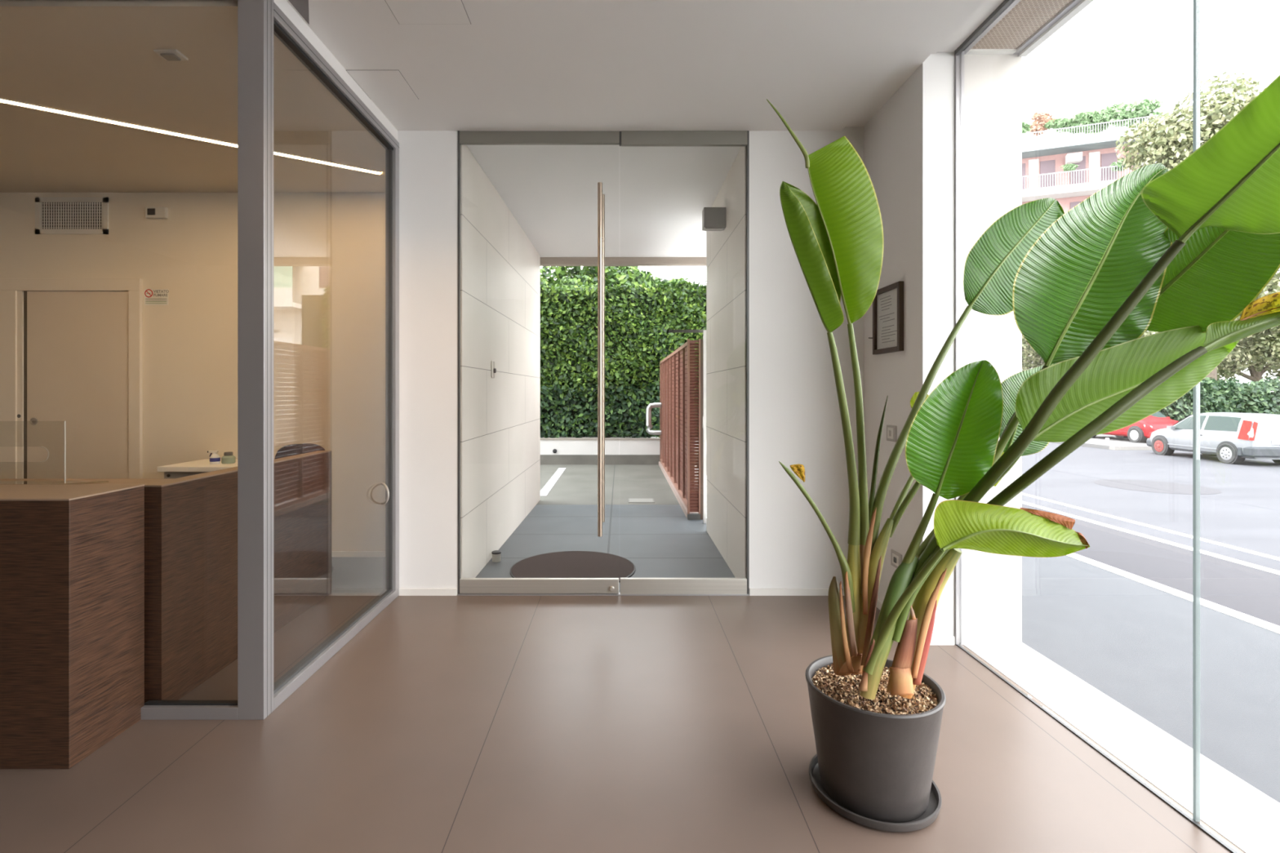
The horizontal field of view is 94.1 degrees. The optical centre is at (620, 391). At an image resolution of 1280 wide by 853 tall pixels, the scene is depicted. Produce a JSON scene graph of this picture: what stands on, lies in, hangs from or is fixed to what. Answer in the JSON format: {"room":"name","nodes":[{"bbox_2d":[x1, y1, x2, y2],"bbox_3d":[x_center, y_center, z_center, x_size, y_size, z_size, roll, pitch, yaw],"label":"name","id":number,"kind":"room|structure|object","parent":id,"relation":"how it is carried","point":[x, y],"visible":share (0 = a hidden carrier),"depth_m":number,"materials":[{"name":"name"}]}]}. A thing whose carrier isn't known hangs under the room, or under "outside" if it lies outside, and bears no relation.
{"room":"lobby","nodes":[
{"label":"lobby","id":0,"kind":"room"},
{"bbox_2d":[0,192,385,551],"bbox_3d":[-3.650,-0.350,4.945,4.300,3.400,0.150,0,0,0],"label":"wall","id":1,"kind":"structure","parent":0,"point":[329,248],"depth_m":4.87,"materials":[{"name":"paint"}]},
{"bbox_2d":[0,278,142,478],"bbox_3d":[-4.485,0.214,4.855,1.157,2.272,0.030,0,0,0],"label":"door","id":2,"kind":"structure","parent":1,"relation":"in","point":[71,349],"depth_m":4.86,"materials":[{"name":"paint"}]},
{"bbox_2d":[35,197,108,234],"bbox_3d":[-4.480,-1.437,4.864,0.592,0.298,0.012,0,0,0],"label":"air vent","id":3,"kind":"object","parent":1,"relation":"in","point":[53,215],"visible":1,"depth_m":4.86,"materials":[{"name":"white plastic"}]},
{"bbox_2d":[145,206,168,218],"bbox_3d":[-3.778,-1.458,4.850,0.162,0.089,0.040,0,0,0],"label":"detector","id":4,"kind":"object","parent":1,"relation":"attached to","point":[151,212],"visible":1,"depth_m":4.83,"materials":[{"name":"white plastic"}]},
{"bbox_2d":[144,288,168,305],"bbox_3d":[-3.790,-0.772,4.868,0.201,0.131,0.005,0,0,0],"label":"no smoking sign","id":5,"kind":"object","parent":1,"relation":"attached to","point":[152,296],"visible":1,"depth_m":4.87,"materials":[{"name":"white paper"}]},
{"bbox_2d":[145,301,166,303],"bbox_3d":[-3.794,-0.741,4.866,0.173,0.040,0.001,0,0,0],"label":"print","id":6,"kind":"object","parent":5,"relation":"attached to","point":[146,302],"depth_m":4.87,"materials":[{"name":"grey paper"}]},
{"bbox_2d":[331,551,385,556],"bbox_3d":[-2.695,1.327,4.864,2.370,0.045,0.012,0,0,0],"label":"baseboard","id":7,"kind":"structure","parent":1,"relation":"attached to","point":[334,553],"depth_m":4.86,"materials":[{"name":"paint"}]},
{"bbox_2d":[0,0,385,192],"bbox_3d":[-3.658,-1.679,3.693,4.285,0.099,2.353,0,0,0],"label":"ceiling","id":8,"kind":"structure","parent":0,"point":[98,58],"depth_m":3.40,"materials":[{"name":"paint"}]},
{"bbox_2d":[0,97,237,147],"bbox_3d":[-2.990,-1.626,3.619,1.114,0.006,0.075,0,0,-34],"label":"recessed light","id":9,"kind":"object","parent":8,"relation":"in","point":[135,126],"depth_m":3.59,"materials":[{"name":"beige plastic"}]},
{"bbox_2d":[153,48,188,60],"bbox_3d":[-2.165,-1.619,2.870,0.110,0.022,0.080,0,0,0],"label":"ceiling sensor","id":10,"kind":"object","parent":8,"relation":"attached to","point":[166,54],"visible":1,"depth_m":2.85,"materials":[{"name":"white plastic"}]},
{"bbox_2d":[273,151,381,174],"bbox_3d":[-2.066,-1.626,4.233,0.691,0.006,0.074,0,0,-34],"label":"recessed light","id":11,"kind":"object","parent":8,"relation":"in","point":[275,153],"depth_m":4.22,"materials":[{"name":"beige plastic"}]},
{"bbox_2d":[397,130,457,594],"bbox_3d":[-1.289,-0.190,3.963,0.422,3.080,0.030,0,0,0],"label":"wall","id":12,"kind":"structure","parent":0,"point":[428,159],"depth_m":3.95,"materials":[{"name":"white paint"}]},
{"bbox_2d":[399,588,457,595],"bbox_3d":[-1.272,1.327,3.942,0.381,0.045,0.012,0,0,0],"label":"baseboard","id":13,"kind":"structure","parent":12,"relation":"attached to","point":[402,592],"depth_m":3.94,"materials":[{"name":"paint"}]},
{"bbox_2d":[460,144,540,577],"bbox_3d":[-1.248,-0.375,5.689,0.505,3.450,3.421,0,0,0],"label":"wall","id":14,"kind":"structure","parent":0,"point":[500,266],"depth_m":4.88,"materials":[{"name":"stone"}]},
{"bbox_2d":[491,360,496,377],"bbox_3d":[-1.024,-0.180,4.840,0.034,0.140,0.080,0,0,0],"label":"door lock","id":15,"kind":"object","parent":14,"relation":"attached to","point":[493,369],"visible":1,"depth_m":4.82,"materials":[{"name":"metal"}]},
{"bbox_2d":[540,257,706,266],"bbox_3d":[0.330,-1.877,7.550,3.860,0.545,0.140,0,0,0],"label":"trim","id":16,"kind":"structure","parent":14,"relation":"attached to","point":[544,261],"depth_m":7.48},
{"bbox_2d":[466,144,741,257],"bbox_3d":[0.330,-1.895,5.729,3.860,0.410,3.501,0,0,0],"label":"ceiling","id":17,"kind":"structure","parent":0,"point":[656,197],"depth_m":5.02,"materials":[{"name":"paint"}]},
{"bbox_2d":[540,266,688,294],"bbox_3d":[-0.394,-0.988,14.562,4.536,4.687,1.989,0,0,-6],"label":"tree","id":18,"kind":"object","parent":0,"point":[588,275],"visible":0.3,"depth_m":14.15,"materials":[{"name":"green plant"}]},
{"bbox_2d":[0,464,1244,852],"bbox_3d":[-3.585,1.600,20.900,10.830,0.500,48.200,0,0,0],"label":"floor","id":19,"kind":"structure","parent":0,"point":[445,724],"depth_m":2.26,"materials":[{"name":"brown tile"}]},
{"bbox_2d":[0,484,144,768],"bbox_3d":[-3.735,0.867,2.296,3.530,0.966,0.337,0,0,0],"label":"reception desk","id":20,"kind":"object","parent":19,"relation":"on","point":[72,556],"depth_m":2.14,"materials":[{"name":"brown wood"}]},
{"bbox_2d":[0,484,144,500],"bbox_3d":[-3.735,0.387,2.296,3.530,0.006,0.337,0,0,0],"label":"countertop","id":21,"kind":"structure","parent":20,"relation":"on","point":[7,491],"depth_m":2.30,"materials":[{"name":"laminate"}]},
{"bbox_2d":[0,450,331,702],"bbox_3d":[-3.717,0.873,3.250,3.566,0.955,1.480,0,0,0],"label":"reception desk","id":22,"kind":"object","parent":19,"relation":"on","point":[191,522],"depth_m":2.80,"materials":[{"name":"brown wood"}]},
{"bbox_2d":[0,421,103,484],"bbox_3d":[-2.753,0.258,2.529,1.094,0.269,0.076,0,0,0],"label":"screen","id":23,"kind":"object","parent":22,"relation":"on","point":[64,482],"visible":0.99,"depth_m":2.54,"materials":[{"name":"glass"}]},
{"bbox_2d":[0,450,331,487],"bbox_3d":[-3.717,0.399,3.250,3.566,0.007,1.480,0,0,0],"label":"countertop","id":24,"kind":"structure","parent":22,"relation":"on","point":[148,482],"depth_m":2.67,"materials":[{"name":"laminate"}]},
{"bbox_2d":[156,458,274,478],"bbox_3d":[-3.075,0.949,4.580,0.590,0.803,0.500,0,0,0],"label":"side table","id":25,"kind":"object","parent":19,"relation":"on","point":[201,466],"visible":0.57,"depth_m":4.36,"materials":[{"name":"white laminate"}]},
{"bbox_2d":[207,450,220,464],"bbox_3d":[-3.073,0.496,4.500,0.088,0.101,0.069,0,0,0],"label":"spray bottle","id":26,"kind":"object","parent":25,"relation":"on","point":[215,459],"visible":1,"depth_m":4.48,"materials":[{"name":"white plastic"}]},
{"bbox_2d":[221,452,235,463],"bbox_3d":[-2.994,0.504,4.550,0.092,0.086,0.092,0,0,0],"label":"glass jar","id":27,"kind":"object","parent":25,"relation":"on","point":[228,458],"visible":1,"depth_m":4.52,"materials":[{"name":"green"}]},
{"bbox_2d":[141,0,399,719],"bbox_3d":[-3.617,-0.190,3.197,4.367,3.080,1.501,0,0,0],"label":"glass wall","id":28,"kind":"structure","parent":19,"relation":"on","point":[258,20],"depth_m":2.46,"materials":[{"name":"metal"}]},
{"bbox_2d":[288,0,309,24],"bbox_3d":[-1.397,-1.728,2.575,0.133,0.004,0.450,0,0,0],"label":"trim","id":29,"kind":"structure","parent":28,"relation":"attached to","point":[301,6],"depth_m":2.67,"materials":[{"name":"grey"}]},
{"bbox_2d":[274,443,333,572],"bbox_3d":[-2.414,0.870,4.346,0.586,0.958,0.582,0,0,-17],"label":"office chair","id":30,"kind":"object","parent":19,"relation":"on","point":[291,450],"visible":0.09,"depth_m":4.45,"materials":[{"name":"grey fabric"}]},
{"bbox_2d":[491,550,501,562],"bbox_3d":[-0.985,1.310,4.740,0.074,0.078,0.074,0,0,0],"label":"door stop","id":31,"kind":"object","parent":19,"relation":"on","point":[496,554],"visible":1,"depth_m":4.71,"materials":[{"name":"metal"}]},
{"bbox_2d":[540,467,565,496],"bbox_3d":[-1.018,1.348,9.100,0.125,0.004,2.800,0,0,0],"label":"painted line","id":32,"kind":"object","parent":19,"relation":"on","point":[546,489],"visible":0.86,"depth_m":8.79,"materials":[{"name":"paint"}]},
{"bbox_2d":[510,551,635,582],"bbox_3d":[-0.357,1.343,4.530,0.948,0.014,0.948,0,0,0],"label":"doormat","id":33,"kind":"object","parent":19,"relation":"on","point":[565,564],"visible":0.73,"depth_m":4.56,"materials":[{"name":"grey plastic"}]},
{"bbox_2d":[540,454,659,464],"bbox_3d":[-2.400,1.260,11.175,11.200,0.180,0.350,0,0,0],"label":"wall","id":34,"kind":"structure","parent":19,"relation":"on","point":[544,459],"depth_m":11.00,"materials":[{"name":"grey concrete"}]},
{"bbox_2d":[540,440,698,454],"bbox_3d":[-2.400,1.032,11.190,11.200,0.275,0.320,0,0,0],"label":"wall","id":35,"kind":"structure","parent":34,"relation":"on","point":[562,446],"depth_m":11.03,"materials":[{"name":"white paint"}]},
{"bbox_2d":[540,437,659,439],"bbox_3d":[-2.400,0.885,11.195,11.200,0.020,0.350,0,0,0],"label":"trim","id":36,"kind":"structure","parent":35,"relation":"on","point":[541,438],"depth_m":11.05,"materials":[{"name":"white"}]},
{"bbox_2d":[540,275,706,438],"bbox_3d":[-2.501,-0.646,11.847,11.201,3.161,1.507,0,0,0],"label":"ivy hedge","id":37,"kind":"object","parent":35,"relation":"on","point":[638,322],"visible":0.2,"depth_m":11.28,"materials":[{"name":"green plant"}]},
{"bbox_2d":[627,498,654,502],"bbox_3d":[0.260,1.347,7.360,0.320,0.006,0.280,0,0,0],"label":"manhole cover","id":38,"kind":"object","parent":19,"relation":"on","point":[630,500],"visible":1,"depth_m":7.33,"materials":[{"name":"grey metal"}]},
{"bbox_2d":[658,342,698,518],"bbox_3d":[0.780,0.400,8.671,0.140,1.900,4.682,0,0,0],"label":"gate","id":39,"kind":"object","parent":19,"relation":"on","point":[673,462],"visible":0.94,"depth_m":8.12,"materials":[{"name":"orange paint"}]},
{"bbox_2d":[645,402,661,435],"bbox_3d":[0.606,0.491,10.836,0.275,0.592,0.171,0,0,0],"label":"handle","id":40,"kind":"object","parent":39,"relation":"attached to","point":[654,405],"visible":1,"depth_m":10.76,"materials":[{"name":"metal"}]},
{"bbox_2d":[668,329,706,524],"bbox_3d":[0.690,0.357,6.085,0.380,1.985,0.050,0,0,0],"label":"gate post","id":41,"kind":"object","parent":19,"relation":"on","point":[704,331],"visible":0.95,"depth_m":6.08,"materials":[{"name":"metal"}]},
{"bbox_2d":[687,338,702,519],"bbox_3d":[0.794,0.398,6.290,0.168,1.905,0.044,0,0,0],"label":"panel","id":42,"kind":"object","parent":19,"relation":"on","point":[695,452],"visible":0.98,"depth_m":6.28,"materials":[{"name":"orange paint"}]},
{"bbox_2d":[808,753,942,831],"bbox_3d":[0.854,1.333,2.013,0.412,0.034,0.412,0,0,0],"label":"saucer","id":43,"kind":"object","parent":19,"relation":"on","point":[930,815],"visible":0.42,"depth_m":1.88,"materials":[{"name":"plastic"}]},
{"bbox_2d":[766,75,1279,822],"bbox_3d":[1.147,0.164,1.766,1.280,2.352,1.096,0,0,0],"label":"potted plant","id":44,"kind":"object","parent":19,"relation":"on","point":[1179,253],"visible":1,"depth_m":1.80,"materials":[{"name":"green plant"}]},
{"bbox_2d":[286,0,1004,131],"bbox_3d":[-2.005,-1.940,0.389,7.590,0.420,7.178,0,0,0],"label":"ceiling","id":45,"kind":"structure","parent":0,"point":[518,65],"depth_m":3.10,"materials":[{"name":"paint"}]},
{"bbox_2d":[346,70,418,99],"bbox_3d":[-1.333,-1.728,3.360,0.285,0.003,0.320,0,0,0],"label":"ceiling hatch","id":46,"kind":"object","parent":45,"relation":"attached to","point":[376,84],"visible":1,"depth_m":3.35,"materials":[{"name":"grey"}]},
{"bbox_2d":[384,0,471,24],"bbox_3d":[-0.870,-1.728,2.610,0.340,0.003,0.380,0,0,0],"label":"ceiling hatch","id":47,"kind":"object","parent":45,"relation":"attached to","point":[405,11],"visible":1,"depth_m":2.71,"materials":[{"name":"grey"}]},
{"bbox_3d":[2.000,-2.000,0.000,0.420,0.300,6.400,0,0,0],"label":"trim","id":48,"kind":"structure","parent":45,"relation":"attached to","visible":0},
{"bbox_2d":[962,0,1093,57],"bbox_3d":[2.005,-1.820,0.850,0.350,0.040,4.700,0,0,0],"label":"grille","id":49,"kind":"object","parent":48,"relation":"attached to","point":[1022,26],"visible":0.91,"depth_m":2.96,"materials":[{"name":"metal"}]},
{"bbox_2d":[706,146,746,577],"bbox_3d":[1.498,-0.150,4.870,1.325,3.900,1.781,0,0,0],"label":"wall","id":50,"kind":"structure","parent":0,"point":[726,249],"depth_m":4.58,"materials":[{"name":"stone"}]},
{"bbox_2d":[702,207,725,231],"bbox_3d":[0.747,-1.371,4.740,0.174,0.167,0.100,0,0,0],"label":"wall lamp","id":51,"kind":"object","parent":50,"relation":"attached to","point":[713,219],"visible":1,"depth_m":4.69,"materials":[{"name":"grey metal"}]},
{"bbox_2d":[749,126,863,588],"bbox_3d":[1.236,-0.203,3.963,0.762,3.107,0.030,0,0,0],"label":"wall","id":52,"kind":"structure","parent":0,"point":[795,415],"depth_m":3.95,"materials":[{"name":"white paint"}]},
{"bbox_2d":[457,130,749,595],"bbox_3d":[-0.112,-0.190,3.958,1.933,3.080,0.161,0,0,0],"label":"door","id":53,"kind":"structure","parent":52,"relation":"in","point":[466,586],"depth_m":3.94,"materials":[{"name":"grey metal"}]},
{"bbox_2d":[749,588,844,595],"bbox_3d":[1.231,1.327,3.942,0.748,0.045,0.012,0,0,0],"label":"baseboard","id":54,"kind":"structure","parent":52,"relation":"attached to","point":[753,592],"depth_m":3.94,"materials":[{"name":"paint"}]},
{"bbox_2d":[863,52,955,644],"bbox_3d":[1.702,-0.350,3.579,0.171,3.400,0.798,0,0,0],"label":"wall","id":55,"kind":"structure","parent":0,"point":[909,143],"depth_m":3.29,"materials":[{"name":"white paint"}]},
{"bbox_2d":[876,600,882,609],"bbox_3d":[1.611,1.327,3.559,0.012,0.045,0.778,0,0,0],"label":"baseboard","id":56,"kind":"structure","parent":55,"relation":"attached to","point":[879,603],"depth_m":3.69,"materials":[{"name":"paint"}]},
{"bbox_2d":[868,280,903,354],"bbox_3d":[1.598,-0.431,3.591,0.037,0.397,0.401,0,0,0],"label":"framed certificate","id":57,"kind":"object","parent":55,"relation":"attached to","point":[888,301],"visible":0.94,"depth_m":3.55,"materials":[{"name":"brown wood"}]},
{"bbox_2d":[886,424,897,442],"bbox_3d":[1.609,0.247,3.538,0.014,0.095,0.125,0,0,0],"label":"light switch","id":58,"kind":"object","parent":55,"relation":"attached to","point":[891,430],"visible":0.97,"depth_m":3.52,"materials":[{"name":"grey plastic"}]},
{"bbox_2d":[890,549,902,568],"bbox_3d":[1.610,0.983,3.475,0.013,0.095,0.130,0,0,0],"label":"wall socket","id":59,"kind":"object","parent":55,"relation":"attached to","point":[895,557],"visible":0.83,"depth_m":3.47,"materials":[{"name":"grey plastic"}]},
{"bbox_2d":[929,635,954,644],"bbox_3d":[1.692,1.327,3.174,0.175,0.045,0.012,0,0,0],"label":"baseboard","id":60,"kind":"structure","parent":55,"relation":"attached to","point":[935,640],"depth_m":3.17,"materials":[{"name":"paint"}]},
{"bbox_2d":[964,642,1279,852],"bbox_3d":[1.995,1.574,0.000,0.330,0.452,6.400,0,0,0],"label":"window sill","id":61,"kind":"structure","parent":55,"relation":"attached to","point":[1243,815],"depth_m":2.25,"materials":[{"name":"stone"}]},
{"bbox_2d":[959,54,1022,642],"bbox_3d":[1.975,-0.150,3.589,0.370,3.900,0.778,0,0,0],"label":"wall pillar","id":62,"kind":"structure","parent":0,"point":[993,83],"depth_m":3.20,"materials":[{"name":"paint"}]},
{"bbox_3d":[1.975,-0.125,-2.350,0.370,3.850,1.700,0,0,0],"label":"wall","id":63,"kind":"structure","parent":0,"visible":0},
{"bbox_2d":[954,0,1237,852],"bbox_3d":[1.806,-0.234,0.850,0.052,3.169,4.700,0,0,0],"label":"window","id":64,"kind":"structure","parent":63,"relation":"in","point":[959,87],"depth_m":1.87,"materials":[{"name":"metal"}]},
{"label":"outside","id":65,"kind":"structure","parent":0,"visible":0},
{"bbox_2d":[1022,503,1279,626],"bbox_3d":[5.735,1.950,39.000,1.530,0.300,102.000,0,0,0],"label":"road","id":66,"kind":"structure","parent":65,"point":[1255,593],"depth_m":6.03,"materials":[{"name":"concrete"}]},
{"bbox_2d":[1066,552,1279,634],"bbox_3d":[4.970,1.797,25.000,0.150,0.004,70.000,0,0,0],"label":"road marking","id":67,"kind":"object","parent":66,"relation":"on","point":[1276,628],"visible":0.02,"depth_m":5.26,"materials":[{"name":"paint"}]},
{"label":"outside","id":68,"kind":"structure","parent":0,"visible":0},
{"bbox_2d":[1052,434,1149,449],"bbox_3d":[37.600,1.742,39.250,44.800,0.115,41.500,0,0,0],"label":"sidewalk","id":69,"kind":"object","parent":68,"point":[1099,442],"depth_m":19.61,"materials":[{"name":"grey concrete"}]},
{"bbox_2d":[1022,330,1155,371],"bbox_3d":[29.568,-1.661,36.931,12.357,6.940,4.912,0,0,-4],"label":"tree","id":70,"kind":"object","parent":69,"relation":"on","point":[1035,358],"visible":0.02,"depth_m":36.23,"materials":[{"name":"green plant"}]},
{"bbox_2d":[1022,97,1163,369],"bbox_3d":[34.792,-9.884,49.708,13.244,23.369,12.920,0,0,22],"label":"apartment block","id":71,"kind":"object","parent":69,"relation":"on","point":[1068,171],"visible":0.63,"depth_m":44.15,"materials":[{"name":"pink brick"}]},
{"bbox_2d":[1060,163,1079,173],"bbox_3d":[33.111,-16.446,43.847,0.862,0.675,0.947,0,0,-26],"label":"plant","id":72,"kind":"object","parent":71,"relation":"on","point":[1068,168],"depth_m":43.71,"materials":[{"name":"green plant"}]},
{"bbox_2d":[1110,158,1135,171],"bbox_3d":[36.054,-16.320,42.663,1.505,0.906,0.774,0,0,22],"label":"plant","id":73,"kind":"object","parent":71,"relation":"on","point":[1114,166],"depth_m":42.72,"materials":[{"name":"green plant"}]},
{"bbox_2d":[1105,437,1109,444],"bbox_3d":[15.550,1.580,19.000,0.100,0.210,0.098,0,0,0],"label":"bollard","id":74,"kind":"object","parent":69,"relation":"on","point":[1107,440],"visible":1,"depth_m":18.96,"materials":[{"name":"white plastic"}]},
{"bbox_2d":[1092,411,1177,442],"bbox_3d":[17.750,1.073,20.754,1.582,1.266,3.311,0,0,0],"label":"car","id":75,"kind":"object","parent":69,"relation":"on","point":[1141,430],"visible":0.41,"depth_m":19.61,"materials":[{"name":"red paint"}]},
{"bbox_2d":[1114,68,1279,380],"bbox_3d":[24.796,-5.588,23.876,9.348,14.785,5.594,0,0,-5],"label":"street tree","id":76,"kind":"object","parent":69,"relation":"on","point":[1171,136],"visible":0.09,"depth_m":23.50,"materials":[{"name":"green plant"}]},
{"bbox_2d":[1144,331,1279,382],"bbox_3d":[31.088,-1.778,29.418,11.198,7.171,5.611,0,0,5],"label":"tree","id":77,"kind":"object","parent":69,"relation":"on","point":[1255,353],"visible":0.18,"depth_m":28.18,"materials":[{"name":"green plant"}]},
{"bbox_2d":[1159,376,1279,421],"bbox_3d":[29.495,0.629,22.222,21.022,2.563,2.283,0,0,0],"label":"clipped hedge","id":78,"kind":"object","parent":69,"relation":"on","point":[1215,396],"visible":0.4,"depth_m":21.50,"materials":[{"name":"green plant"}]},
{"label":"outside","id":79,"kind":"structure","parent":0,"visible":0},
{"bbox_2d":[1022,555,1279,803],"bbox_3d":[3.565,1.950,39.000,2.810,0.300,102.000,0,0,0],"label":"sidewalk","id":80,"kind":"structure","parent":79,"point":[1130,640],"depth_m":4.04,"materials":[{"name":"concrete"}]},
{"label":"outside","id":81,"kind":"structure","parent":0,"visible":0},
{"bbox_2d":[1022,442,1279,571],"bbox_3d":[48.250,1.950,54.000,83.500,0.300,132.000,0,0,0],"label":"road","id":82,"kind":"structure","parent":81,"point":[1246,513],"depth_m":10.20,"materials":[{"name":"grey asphalt"}]},
{"bbox_2d":[1109,445,1152,449],"bbox_3d":[27.600,1.740,18.400,24.800,0.120,0.200,0,0,0],"label":"kerb","id":83,"kind":"object","parent":82,"relation":"on","point":[1111,447],"visible":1,"depth_m":18.30,"materials":[{"name":"concrete"}]},
{"bbox_2d":[1022,501,1279,575],"bbox_3d":[6.530,1.797,25.000,0.130,0.004,70.000,0,0,0],"label":"road marking","id":84,"kind":"object","parent":82,"relation":"on","point":[1227,558],"visible":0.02,"depth_m":7.16,"materials":[{"name":"paint"}]},
{"bbox_2d":[1022,493,1279,560],"bbox_3d":[7.070,1.797,25.000,0.120,0.004,70.000,0,0,0],"label":"road marking","id":85,"kind":"object","parent":82,"relation":"on","point":[1023,494],"visible":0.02,"depth_m":7.76,"materials":[{"name":"paint"}]},
{"bbox_2d":[1093,479,1221,494],"bbox_3d":[10.140,1.798,11.300,1.800,0.003,1.800,0,0,0],"label":"asphalt patch","id":86,"kind":"object","parent":82,"relation":"on","point":[1134,485],"visible":0.99,"depth_m":11.22,"materials":[{"name":"grey asphalt"}]},
{"bbox_2d":[1146,412,1279,464],"bbox_3d":[15.980,1.181,15.846,1.601,1.281,3.350,0,0,5],"label":"car","id":87,"kind":"object","parent":82,"relation":"on","point":[1233,437],"visible":0.97,"depth_m":14.93,"materials":[{"name":"grey paint"}]},
{"bbox_2d":[1166,426,1174,429],"bbox_3d":[15.290,1.004,16.524,0.104,0.096,0.139,0,0,5],"label":"mirror","id":88,"kind":"object","parent":87,"relation":"attached to","point":[1167,427],"depth_m":16.47,"materials":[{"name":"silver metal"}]},
{"bbox_2d":[1237,420,1257,440],"bbox_3d":[15.209,0.934,14.447,0.184,0.478,0.335,0,0,-25],"label":"decal","id":89,"kind":"object","parent":87,"relation":"attached to","point":[1248,429],"depth_m":14.42,"materials":[{"name":"red plastic"}]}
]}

